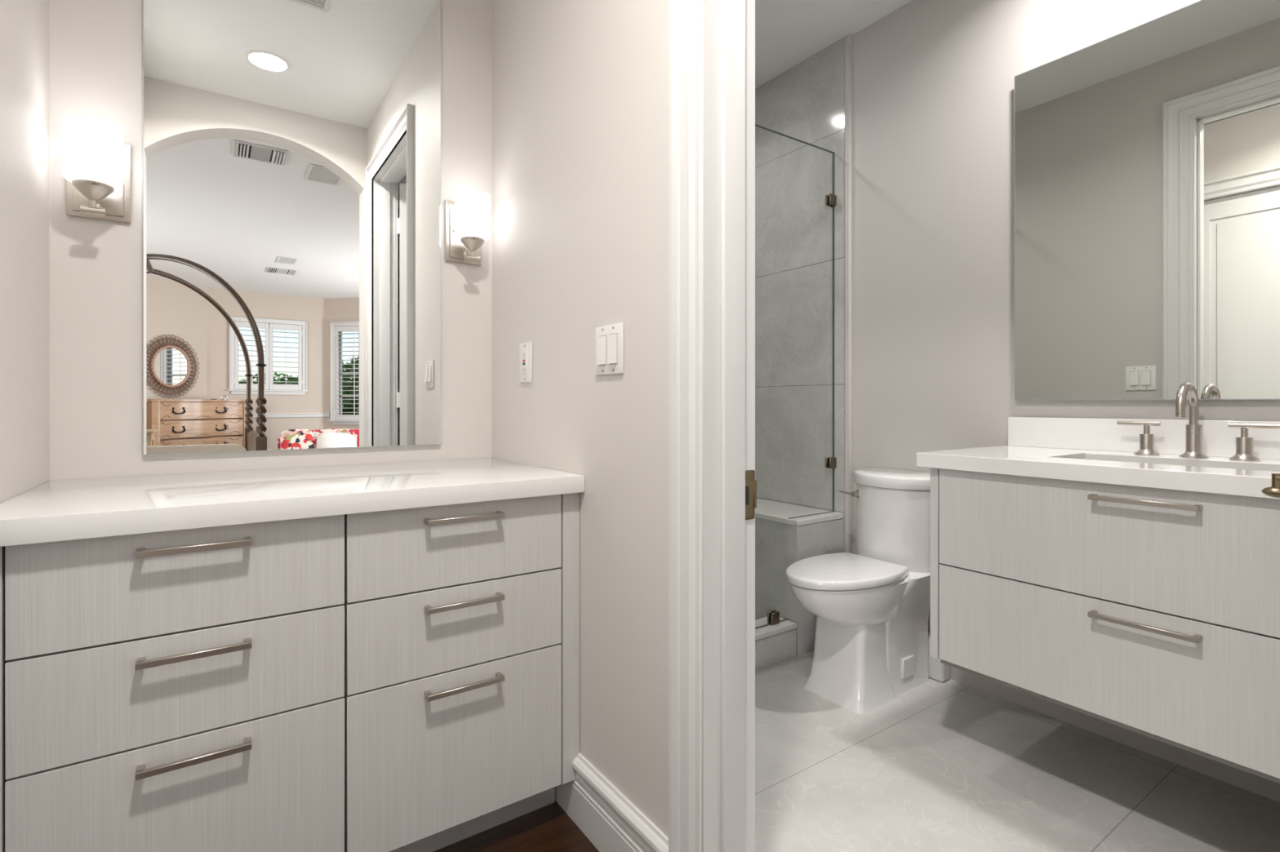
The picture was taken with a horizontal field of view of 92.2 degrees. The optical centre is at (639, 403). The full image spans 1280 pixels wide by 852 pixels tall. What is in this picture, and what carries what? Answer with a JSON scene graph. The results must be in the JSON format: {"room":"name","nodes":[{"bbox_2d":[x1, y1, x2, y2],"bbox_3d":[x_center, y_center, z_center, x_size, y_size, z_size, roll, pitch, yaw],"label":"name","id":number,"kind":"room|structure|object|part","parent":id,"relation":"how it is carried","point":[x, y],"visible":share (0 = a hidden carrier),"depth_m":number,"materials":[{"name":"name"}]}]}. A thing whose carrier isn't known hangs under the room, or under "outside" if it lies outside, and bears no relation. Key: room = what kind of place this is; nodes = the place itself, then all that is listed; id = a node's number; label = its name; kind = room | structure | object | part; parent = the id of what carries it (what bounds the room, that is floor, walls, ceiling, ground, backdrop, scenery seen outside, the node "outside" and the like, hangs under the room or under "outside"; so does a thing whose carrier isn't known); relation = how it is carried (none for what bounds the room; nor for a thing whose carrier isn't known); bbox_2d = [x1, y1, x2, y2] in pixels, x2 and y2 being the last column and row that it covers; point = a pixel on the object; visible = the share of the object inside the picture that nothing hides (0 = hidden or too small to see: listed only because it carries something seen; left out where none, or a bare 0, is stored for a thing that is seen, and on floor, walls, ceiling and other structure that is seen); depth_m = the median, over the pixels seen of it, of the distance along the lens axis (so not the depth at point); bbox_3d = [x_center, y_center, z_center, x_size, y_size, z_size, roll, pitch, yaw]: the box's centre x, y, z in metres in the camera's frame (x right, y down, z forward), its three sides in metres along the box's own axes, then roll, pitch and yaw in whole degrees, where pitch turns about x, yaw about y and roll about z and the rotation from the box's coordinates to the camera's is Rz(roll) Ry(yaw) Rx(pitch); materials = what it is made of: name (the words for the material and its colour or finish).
{"room":"bathroom vanity area","nodes":[
{"label":"bathroom vanity area","id":0,"kind":"room"},
{"bbox_2d":[0,0,49,503],"bbox_3d":[-0.831,-0.302,0.545,0.120,2.675,2.040,0,0,-35],"label":"wall","id":1,"kind":"structure","parent":0,"point":[24,24],"depth_m":1.23,"materials":[{"name":"white paint"}]},
{"bbox_2d":[61,114,130,223],"bbox_3d":[-1.246,-0.526,1.409,0.116,0.206,0.144,0,0,-35],"label":"wall sconce","id":2,"kind":"object","parent":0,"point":[95,158],"visible":1,"depth_m":1.38,"materials":[{"name":"white glass"}]},
{"bbox_3d":[-1.236,-0.562,1.393,0.106,0.135,0.106,0,0,-35],"label":"lamp shade","id":3,"kind":"part","parent":2,"relation":"part of","materials":[{"name":"white glass"}]},
{"bbox_3d":[-1.260,-0.449,1.429,0.014,0.042,0.076,0,0,-35],"label":"arm","id":4,"kind":"part","parent":2,"relation":"part of","materials":[{"name":"silver metal"}]},
{"bbox_2d":[49,0,491,480],"bbox_3d":[-0.977,-0.302,1.755,1.211,2.675,0.120,0,0,-35],"label":"wall","id":5,"kind":"structure","parent":0,"point":[96,46],"depth_m":1.50,"materials":[{"name":"white paint"}]},
{"bbox_2d":[142,0,440,455],"bbox_3d":[-0.919,-0.602,1.713,0.722,1.457,0.014,0,0,-35],"label":"wall mirror","id":6,"kind":"object","parent":5,"relation":"attached to","point":[291,148],"visible":1,"depth_m":1.68,"materials":[{"name":"silver metal"}]},
{"bbox_2d":[444,189,490,265],"bbox_3d":[-0.524,-0.535,1.906,0.116,0.206,0.144,0,0,-35],"label":"wall sconce","id":7,"kind":"object","parent":5,"relation":"attached to","point":[468,218],"visible":1,"depth_m":1.87,"materials":[{"name":"white glass"}]},
{"bbox_3d":[-0.538,-0.458,1.926,0.014,0.042,0.076,0,0,-35],"label":"arm","id":8,"kind":"part","parent":7,"relation":"part of","materials":[{"name":"silver metal"}]},
{"bbox_3d":[-0.513,-0.571,1.890,0.106,0.135,0.106,0,0,-35],"label":"lamp shade","id":9,"kind":"part","parent":7,"relation":"part of","materials":[{"name":"white glass"}]},
{"bbox_2d":[491,0,668,838],"bbox_3d":[0.119,-0.302,1.199,0.063,2.675,2.040,0,0,-35],"label":"wall","id":10,"kind":"structure","parent":0,"point":[580,88],"depth_m":1.47,"materials":[{"name":"white paint"}]},
{"bbox_2d":[519,341,532,382],"bbox_3d":[-0.334,-0.119,1.791,0.009,0.117,0.082,0,0,-35],"label":"wall outlet","id":11,"kind":"object","parent":10,"relation":"attached to","point":[525,348],"visible":1,"depth_m":1.78,"materials":[{"name":"white plastic"}]},
{"bbox_2d":[521,350,527,374],"bbox_3d":[-0.335,-0.119,1.790,0.004,0.068,0.034,0,0,-35],"label":"receptacle","id":12,"kind":"object","parent":11,"relation":"attached to","point":[524,353],"depth_m":1.79,"materials":[{"name":"white plastic"}]},
{"bbox_2d":[595,322,623,375],"bbox_3d":[-0.074,-0.123,1.411,0.012,0.114,0.117,0,0,-35],"label":"light switch","id":13,"kind":"object","parent":10,"relation":"attached to","point":[609,339],"visible":1,"depth_m":1.40,"materials":[{"name":"white plastic"}]},
{"bbox_2d":[555,753,668,851],"bbox_3d":[-0.210,0.953,1.601,0.022,0.165,0.984,0,0,-35],"label":"baseboard","id":14,"kind":"structure","parent":10,"relation":"attached to","point":[611,823],"depth_m":1.41,"materials":[{"name":"white paint"}]},
{"bbox_2d":[668,0,701,851],"bbox_3d":[0.335,-0.164,0.801,0.031,2.398,0.955,0,0,-35],"label":"trim","id":15,"kind":"structure","parent":10,"relation":"attached to","point":[684,15],"depth_m":1.17,"materials":[{"name":"white paint"}]},
{"bbox_2d":[701,0,755,851],"bbox_3d":[0.396,-0.134,0.841,0.135,2.338,0.832,0,0,-35],"label":"trim","id":16,"kind":"structure","parent":10,"relation":"attached to","point":[727,26],"depth_m":1.15,"materials":[{"name":"white paint"}]},
{"bbox_2d":[745,470,756,519],"bbox_3d":[0.209,0.177,1.194,0.046,0.095,0.006,0,0,-35],"label":"strike plate","id":17,"kind":"object","parent":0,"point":[750,482],"visible":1,"depth_m":1.20,"materials":[{"name":"gold metal"}]},
{"bbox_2d":[755,0,911,88],"bbox_3d":[0.434,-1.670,2.169,1.564,0.150,3.420,0,0,-35],"label":"ceiling","id":18,"kind":"structure","parent":0,"point":[788,33],"depth_m":2.60,"materials":[{"name":"white paint"}]},
{"bbox_2d":[433,651,1279,851],"bbox_3d":[-0.046,1.085,1.790,2.785,0.100,3.500,0,0,-35],"label":"floor","id":19,"kind":"structure","parent":0,"point":[948,766],"depth_m":1.65,"materials":[{"name":"tile"}]},
{"bbox_2d":[0,493,579,851],"bbox_3d":[-0.745,0.626,1.461,1.057,0.816,0.620,0,0,-35],"label":"vanity cabinet","id":20,"kind":"object","parent":19,"relation":"on","point":[407,680],"visible":0.97,"depth_m":1.18,"materials":[{"name":"grey wood"}]},
{"bbox_3d":[-0.792,0.759,1.100,0.481,0.341,0.019,0,0,-35],"label":"drawer","id":21,"kind":"part","parent":20,"relation":"part of","materials":[{"name":"beige laminate"}]},
{"bbox_3d":[-0.792,0.494,1.100,0.481,0.181,0.019,0,0,-35],"label":"drawer","id":22,"kind":"part","parent":20,"relation":"part of","materials":[{"name":"beige laminate"}]},
{"bbox_3d":[-0.792,0.309,1.100,0.481,0.182,0.019,0,0,-35],"label":"drawer","id":23,"kind":"part","parent":20,"relation":"part of","materials":[{"name":"beige laminate"}]},
{"bbox_3d":[-0.778,0.621,1.080,0.164,0.012,0.030,0,0,-35],"label":"handle","id":24,"kind":"part","parent":20,"relation":"part of","materials":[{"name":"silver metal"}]},
{"bbox_3d":[-0.778,0.438,1.080,0.164,0.012,0.030,0,0,-35],"label":"handle","id":25,"kind":"part","parent":20,"relation":"part of","materials":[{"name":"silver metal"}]},
{"bbox_3d":[-0.778,0.252,1.080,0.164,0.012,0.030,0,0,-35],"label":"handle","id":26,"kind":"part","parent":20,"relation":"part of","materials":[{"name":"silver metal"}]},
{"bbox_2d":[0,457,584,546],"bbox_3d":[-0.747,0.198,1.465,1.059,0.041,0.618,0,0,-35],"label":"countertop","id":27,"kind":"structure","parent":20,"relation":"on","point":[67,509],"depth_m":1.26,"materials":[{"name":"white stone"}]},
{"bbox_3d":[-0.394,0.759,1.375,0.478,0.341,0.019,0,0,-35],"label":"drawer","id":28,"kind":"part","parent":20,"relation":"part of","materials":[{"name":"beige laminate"}]},
{"bbox_3d":[-0.394,0.494,1.375,0.478,0.181,0.019,0,0,-35],"label":"drawer","id":29,"kind":"part","parent":20,"relation":"part of","materials":[{"name":"beige laminate"}]},
{"bbox_3d":[-0.394,0.309,1.375,0.478,0.182,0.019,0,0,-35],"label":"drawer","id":30,"kind":"part","parent":20,"relation":"part of","materials":[{"name":"beige laminate"}]},
{"bbox_3d":[-0.383,0.621,1.353,0.170,0.012,0.030,0,0,-35],"label":"handle","id":31,"kind":"part","parent":20,"relation":"part of","materials":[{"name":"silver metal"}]},
{"bbox_3d":[-0.383,0.438,1.353,0.170,0.012,0.030,0,0,-35],"label":"handle","id":32,"kind":"part","parent":20,"relation":"part of","materials":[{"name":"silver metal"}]},
{"bbox_3d":[-0.383,0.252,1.353,0.170,0.012,0.030,0,0,-35],"label":"handle","id":33,"kind":"part","parent":20,"relation":"part of","materials":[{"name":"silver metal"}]},
{"bbox_2d":[755,617,796,671],"bbox_3d":[0.163,0.967,2.261,1.072,0.137,0.128,0,0,-35],"label":"shower curb","id":34,"kind":"object","parent":19,"relation":"on","point":[775,644],"visible":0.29,"depth_m":2.45,"materials":[{"name":"stone"}]},
{"bbox_2d":[755,498,843,656],"bbox_3d":[0.477,0.757,3.015,0.298,0.555,1.014,0,0,-35],"label":"shower bench","id":35,"kind":"object","parent":19,"relation":"on","point":[780,541],"visible":0.4,"depth_m":2.61,"materials":[{"name":"stone"}]},
{"bbox_2d":[785,468,929,714],"bbox_3d":[0.791,0.650,2.236,0.677,0.769,0.356,0,0,-35],"label":"toilet","id":36,"kind":"object","parent":19,"relation":"on","point":[871,606],"visible":0.98,"depth_m":2.19,"materials":[{"name":"white ceramic"}]},
{"bbox_3d":[0.698,0.613,2.162,0.426,0.006,0.316,0,0,-35],"label":"seat","id":37,"kind":"part","parent":36,"relation":"part of","materials":[{"name":"white ceramic"}]},
{"bbox_3d":[0.697,0.592,2.162,0.439,0.031,0.326,0,0,-35],"label":"lid","id":38,"kind":"part","parent":36,"relation":"part of","materials":[{"name":"white ceramic"}]},
{"bbox_3d":[0.832,0.356,2.431,0.044,0.034,0.081,0,0,-35],"label":"flush lever","id":39,"kind":"part","parent":36,"relation":"part of","materials":[{"name":"silver metal"}]},
{"bbox_3d":[0.728,0.696,2.183,0.486,0.158,0.314,0,0,-35],"label":"bowl","id":40,"kind":"part","parent":36,"relation":"part of","materials":[{"name":"white ceramic"}]},
{"bbox_3d":[0.977,0.289,2.354,0.236,0.046,0.322,0,0,-35],"label":"tank lid","id":41,"kind":"part","parent":36,"relation":"part of","materials":[{"name":"white ceramic"}]},
{"bbox_3d":[0.982,0.470,2.357,0.221,0.310,0.306,0,0,-35],"label":"tank","id":42,"kind":"part","parent":36,"relation":"part of","materials":[{"name":"white ceramic"}]},
{"bbox_2d":[755,0,1279,803],"bbox_3d":[1.039,-0.280,2.585,0.137,2.630,3.220,0,0,-35],"label":"wall","id":43,"kind":"structure","parent":0,"point":[932,81],"depth_m":2.45,"materials":[{"name":"grey paint"}]},
{"bbox_2d":[755,124,836,629],"bbox_3d":[0.300,-0.106,2.344,1.353,2.006,0.028,0,0,-35],"label":"glass panel","id":44,"kind":"object","parent":43,"relation":"attached to","point":[773,617],"visible":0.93,"depth_m":2.71,"materials":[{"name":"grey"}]},
{"bbox_2d":[757,257,844,512],"bbox_3d":[0.488,-0.280,3.283,0.012,2.630,1.446,0,0,-35],"label":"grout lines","id":45,"kind":"structure","parent":43,"relation":"attached to","point":[843,257],"depth_m":2.89,"materials":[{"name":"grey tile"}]},
{"bbox_2d":[844,34,851,553],"bbox_3d":[0.903,-0.280,2.672,0.020,2.630,0.025,0,0,-35],"label":"trim","id":46,"kind":"structure","parent":43,"relation":"attached to","point":[848,37],"depth_m":2.66,"materials":[{"name":"grey paint"}]},
{"bbox_2d":[928,631,951,682],"bbox_3d":[1.010,0.958,2.482,0.062,0.155,0.467,0,0,-35],"label":"baseboard","id":47,"kind":"structure","parent":43,"relation":"attached to","point":[938,671],"depth_m":2.29,"materials":[{"name":"white paint"}]},
{"bbox_2d":[929,467,1279,783],"bbox_3d":[1.343,0.473,1.548,0.569,0.570,0.994,0,0,-35],"label":"vanity cabinet","id":48,"kind":"object","parent":43,"relation":"attached to","point":[1153,613],"visible":0.91,"depth_m":1.43,"materials":[{"name":"grey wood"}]},
{"bbox_3d":[1.082,0.467,1.957,0.537,0.558,0.024,0,0,-35],"label":"panel","id":49,"kind":"part","parent":48,"relation":"part of","materials":[{"name":"beige laminate"}]},
{"bbox_2d":[916,417,1279,499],"bbox_3d":[1.344,0.117,1.557,0.559,0.141,1.040,0,0,-35],"label":"countertop","id":50,"kind":"structure","parent":48,"relation":"on","point":[1086,450],"depth_m":1.67,"materials":[{"name":"white stone"}]},
{"bbox_2d":[1116,382,1279,461],"bbox_3d":[1.470,0.045,1.654,0.152,0.202,0.340,0,0,-35],"label":"faucet","id":51,"kind":"object","parent":50,"relation":"on","point":[1193,430],"visible":1,"depth_m":1.66,"materials":[{"name":"silver metal"}]},
{"bbox_3d":[1.438,0.058,1.778,0.013,0.013,0.098,0,0,-37],"label":"lever","id":52,"kind":"part","parent":51,"relation":"part of","materials":[{"name":"silver metal"}]},
{"bbox_3d":[1.463,0.002,1.647,0.133,0.117,0.021,0,0,-35],"label":"spout","id":53,"kind":"part","parent":51,"relation":"part of","materials":[{"name":"silver metal"}]},
{"bbox_3d":[1.509,0.102,1.679,0.060,0.088,0.060,0,0,-35],"label":"spout","id":54,"kind":"part","parent":51,"relation":"part of","materials":[{"name":"silver metal"}]},
{"bbox_3d":[1.575,0.058,1.579,0.013,0.013,0.098,0,0,-32],"label":"lever","id":55,"kind":"part","parent":51,"relation":"part of","materials":[{"name":"silver metal"}]},
{"bbox_3d":[1.149,0.605,1.398,0.019,0.274,0.964,0,0,-35],"label":"drawer","id":56,"kind":"part","parent":48,"relation":"part of","materials":[{"name":"beige laminate"}]},
{"bbox_3d":[1.149,0.327,1.398,0.019,0.274,0.964,0,0,-35],"label":"drawer","id":57,"kind":"part","parent":48,"relation":"part of","materials":[{"name":"beige laminate"}]},
{"bbox_3d":[1.162,0.752,1.408,0.020,0.012,0.969,0,0,-35],"label":"rail","id":58,"kind":"part","parent":48,"relation":"part of","materials":[{"name":"grey wood"}]},
{"bbox_3d":[1.128,0.500,1.385,0.030,0.012,0.200,0,0,-35],"label":"handle","id":59,"kind":"part","parent":48,"relation":"part of","materials":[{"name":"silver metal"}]},
{"bbox_3d":[1.128,0.222,1.385,0.030,0.012,0.200,0,0,-35],"label":"handle","id":60,"kind":"part","parent":48,"relation":"part of","materials":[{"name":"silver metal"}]},
{"bbox_2d":[1008,417,1279,460],"bbox_3d":[1.568,0.097,1.705,0.020,0.099,1.030,0,0,-35],"label":"backsplash","id":61,"kind":"structure","parent":43,"relation":"attached to","point":[1219,440],"depth_m":1.85,"materials":[{"name":"white stone"}]},
{"bbox_2d":[1013,0,1279,400],"bbox_3d":[1.567,-0.564,1.703,0.024,1.107,0.988,0,0,-35],"label":"wall mirror","id":62,"kind":"object","parent":43,"relation":"attached to","point":[1147,154],"visible":1,"depth_m":1.79,"materials":[{"name":"silver metal"}]},
{"bbox_2d":[1261,473,1279,497],"bbox_3d":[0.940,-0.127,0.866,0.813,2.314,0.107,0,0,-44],"label":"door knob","id":63,"kind":"structure","parent":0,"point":[1273,491],"depth_m":1.13,"materials":[{"name":"gold metal"}]}
]}

